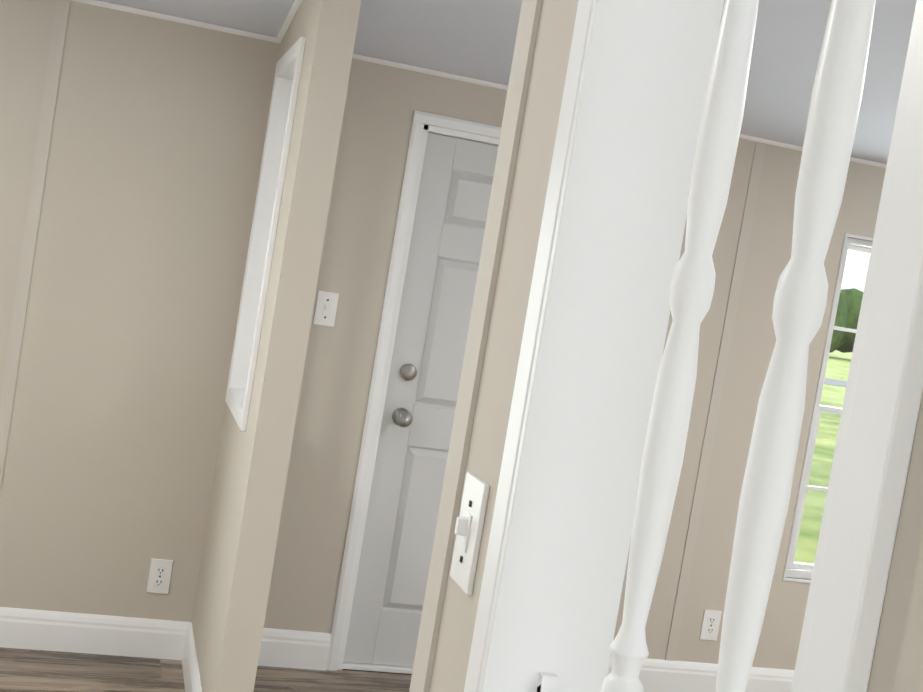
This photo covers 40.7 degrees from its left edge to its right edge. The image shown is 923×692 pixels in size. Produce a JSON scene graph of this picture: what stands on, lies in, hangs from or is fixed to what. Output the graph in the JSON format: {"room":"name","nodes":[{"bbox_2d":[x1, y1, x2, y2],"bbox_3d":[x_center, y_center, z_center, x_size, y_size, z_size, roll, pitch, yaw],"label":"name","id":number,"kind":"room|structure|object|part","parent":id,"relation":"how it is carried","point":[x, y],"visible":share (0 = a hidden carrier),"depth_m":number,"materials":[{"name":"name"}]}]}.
{"room":"hallway","nodes":[
{"label":"hallway","id":0,"kind":"room"},
{"bbox_2d":[0,647,411,691],"bbox_3d":[0.970,1.560,2.015,8.601,0.080,5.644,8,3,-15],"label":"floor","id":1,"kind":"structure","parent":0,"point":[25,670],"depth_m":4.08,"materials":[{"name":"brown wood"}]},
{"bbox_2d":[192,0,360,691],"bbox_3d":[-0.538,-0.301,3.727,0.100,3.000,0.973,8,3,-15],"label":"wall","id":2,"kind":"structure","parent":0,"point":[242,530],"depth_m":3.30,"materials":[{"name":"beige paint"}]},
{"bbox_2d":[176,622,201,691],"bbox_3d":[-0.800,1.059,3.771,0.036,0.130,0.955,8,3,-15],"label":"baseboard","id":3,"kind":"structure","parent":2,"relation":"attached to","point":[186,652],"depth_m":4.04,"materials":[{"name":"white wood"}]},
{"bbox_2d":[225,36,305,430],"bbox_3d":[-0.547,-0.329,3.773,0.128,1.109,0.606,8,3,-15],"label":"window frame","id":4,"kind":"structure","parent":2,"relation":"attached to","point":[264,222],"depth_m":3.99,"materials":[{"name":"white wood"}]},
{"bbox_2d":[274,0,302,42],"bbox_3d":[-0.459,-1.021,3.643,0.035,0.134,0.944,8,3,-15],"label":"crown molding","id":5,"kind":"structure","parent":2,"relation":"attached to","point":[288,20],"depth_m":3.90,"materials":[{"name":"white wood"}]},
{"bbox_2d":[0,0,885,674],"bbox_3d":[0.448,0.166,4.605,8.601,2.295,0.120,8,3,-15],"label":"wall","id":6,"kind":"structure","parent":0,"point":[148,202],"depth_m":4.16,"materials":[{"name":"beige paint"}]},
{"bbox_2d":[0,607,183,659],"bbox_3d":[-2.295,0.809,3.873,2.860,0.130,0.016,8,3,-15],"label":"baseboard","id":7,"kind":"structure","parent":6,"relation":"attached to","point":[32,629],"depth_m":4.16,"materials":[{"name":"white wood"}]},
{"bbox_2d":[146,558,172,593],"bbox_3d":[-1.020,0.779,4.211,0.072,0.116,0.008,8,3,-15],"label":"electrical outlet","id":8,"kind":"object","parent":6,"relation":"attached to","point":[160,571],"visible":1,"depth_m":4.21,"materials":[{"name":"white plastic"}]},
{"bbox_2d":[258,628,330,670],"bbox_3d":[-0.633,1.053,4.338,0.345,0.130,0.016,8,3,-15],"label":"baseboard","id":9,"kind":"structure","parent":6,"relation":"attached to","point":[283,648],"depth_m":4.35,"materials":[{"name":"white wood"}]},
{"bbox_2d":[313,290,338,326],"bbox_3d":[-0.462,-0.127,4.261,0.072,0.116,0.018,8,3,-15],"label":"light switch","id":10,"kind":"object","parent":6,"relation":"attached to","point":[326,308],"visible":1,"depth_m":4.26,"materials":[{"name":"white plastic"}]},
{"bbox_2d":[0,0,765,691],"bbox_3d":[1.125,0.176,2.184,8.361,2.417,4.884,8,3,-15],"label":"wall trim","id":11,"kind":"structure","parent":6,"relation":"attached to","point":[520,72],"depth_m":1.42,"materials":[{"name":"beige wood"}]},
{"bbox_2d":[326,110,500,673],"bbox_3d":[0.115,0.226,4.515,0.945,1.980,0.134,8,3,-15],"label":"door frame","id":12,"kind":"structure","parent":6,"relation":"attached to","point":[424,124],"depth_m":4.33,"materials":[{"name":"white wood"}]},
{"bbox_2d":[343,133,497,666],"bbox_3d":[0.128,0.252,4.479,0.834,1.898,0.115,8,3,-15],"label":"door","id":13,"kind":"structure","parent":6,"relation":"in","point":[449,223],"depth_m":4.42,"materials":[{"name":"white paint"}]},
{"bbox_3d":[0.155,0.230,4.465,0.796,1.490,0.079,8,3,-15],"label":"door knob","id":14,"kind":"part","parent":13,"relation":"part of","materials":[{"name":"silver metal"}]},
{"bbox_2d":[71,0,886,168],"bbox_3d":[0.630,-0.833,4.479,8.361,0.015,0.015,8,3,-15],"label":"crown molding","id":15,"kind":"structure","parent":6,"relation":"attached to","point":[93,2],"depth_m":4.22,"materials":[{"name":"white wood"}]},
{"bbox_2d":[607,656,794,691],"bbox_3d":[2.349,1.491,5.174,4.020,0.130,0.016,8,3,-15],"label":"baseboard","id":16,"kind":"structure","parent":6,"relation":"attached to","point":[655,675],"depth_m":4.76,"materials":[{"name":"white wood"}]},
{"bbox_2d":[699,610,721,640],"bbox_3d":[0.954,1.069,4.765,0.072,0.116,0.008,8,3,-15],"label":"electrical outlet","id":17,"kind":"object","parent":6,"relation":"attached to","point":[710,624],"visible":1,"depth_m":4.76,"materials":[{"name":"white plastic"}]},
{"bbox_2d":[782,233,872,582],"bbox_3d":[1.733,0.291,4.950,0.824,1.361,0.116,8,3,-15],"label":"window","id":18,"kind":"structure","parent":6,"relation":"in","point":[793,569],"depth_m":4.83,"materials":[{"name":"white plastic"}]},
{"bbox_2d":[98,0,916,163],"bbox_3d":[1.369,-0.882,1.869,8.701,0.669,5.744,8,3,-15],"label":"ceiling","id":19,"kind":"structure","parent":0,"point":[475,39],"depth_m":3.86,"materials":[{"name":"white paint"}]},
{"bbox_2d":[429,0,922,691],"bbox_3d":[0.393,0.060,0.215,0.100,3.000,2.532,8,3,-15],"label":"wall","id":20,"kind":"structure","parent":0,"point":[897,660],"depth_m":1.28,"materials":[{"name":"beige paint"}]},
{"bbox_2d":[450,472,489,594],"bbox_3d":[0.002,0.196,1.316,0.018,0.116,0.072,8,3,-15],"label":"light switch","id":21,"kind":"object","parent":20,"relation":"attached to","point":[469,526],"visible":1,"depth_m":1.30,"materials":[{"name":"white plastic"}]},
{"bbox_2d":[459,500,471,562],"bbox_3d":[0.004,0.196,1.317,0.002,0.066,0.006,8,3,-15],"label":"light switch slots on the front wall","id":22,"kind":"object","parent":21,"relation":"attached to","point":[470,505],"visible":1,"depth_m":1.32,"materials":[{"name":"black metal"}]},
{"bbox_2d":[536,672,557,691],"bbox_3d":[0.208,-0.038,0.926,0.016,0.973,0.507,8,3,-15],"label":"trim","id":23,"kind":"structure","parent":20,"relation":"attached to","point":[547,682],"depth_m":1.18,"materials":[{"name":"white wood"}]},
{"bbox_2d":[464,0,922,691],"bbox_3d":[0.208,-0.038,0.926,0.128,1.072,0.606,8,3,-15],"label":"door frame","id":24,"kind":"structure","parent":20,"relation":"attached to","point":[598,302],"depth_m":1.17,"materials":[{"name":"white wood"}]},
{"bbox_2d":[600,0,875,691],"bbox_3d":[0.208,-0.038,0.926,0.035,0.972,0.204,8,3,-15],"label":"balusters","id":25,"kind":"object","parent":20,"relation":"attached to","point":[800,300],"depth_m":0.85,"materials":[{"name":"white wood"}]},
{"label":"outside","id":26,"kind":"structure","parent":0,"visible":0},
{"bbox_2d":[794,351,851,563],"bbox_3d":[2.837,-1.710,75.855,170.000,0.200,136.056,8,3,-15],"label":"ground","id":27,"kind":"structure","parent":26,"point":[824,468],"depth_m":21.88,"materials":[{"name":"green plant"}]},
{"bbox_2d":[824,378,846,387],"bbox_3d":[8.714,0.450,53.752,130.000,0.030,6.000,8,3,-15],"label":"road","id":28,"kind":"structure","parent":27,"relation":"on","point":[837,382],"depth_m":55.37,"materials":[{"name":"grey asphalt"}]},
{"bbox_2d":[829,288,862,352],"bbox_3d":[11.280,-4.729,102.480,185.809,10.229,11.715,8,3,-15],"label":"tree","id":29,"kind":"object","parent":27,"relation":"on","point":[845,302],"depth_m":108.18,"materials":[{"name":"green plant"}]}
]}

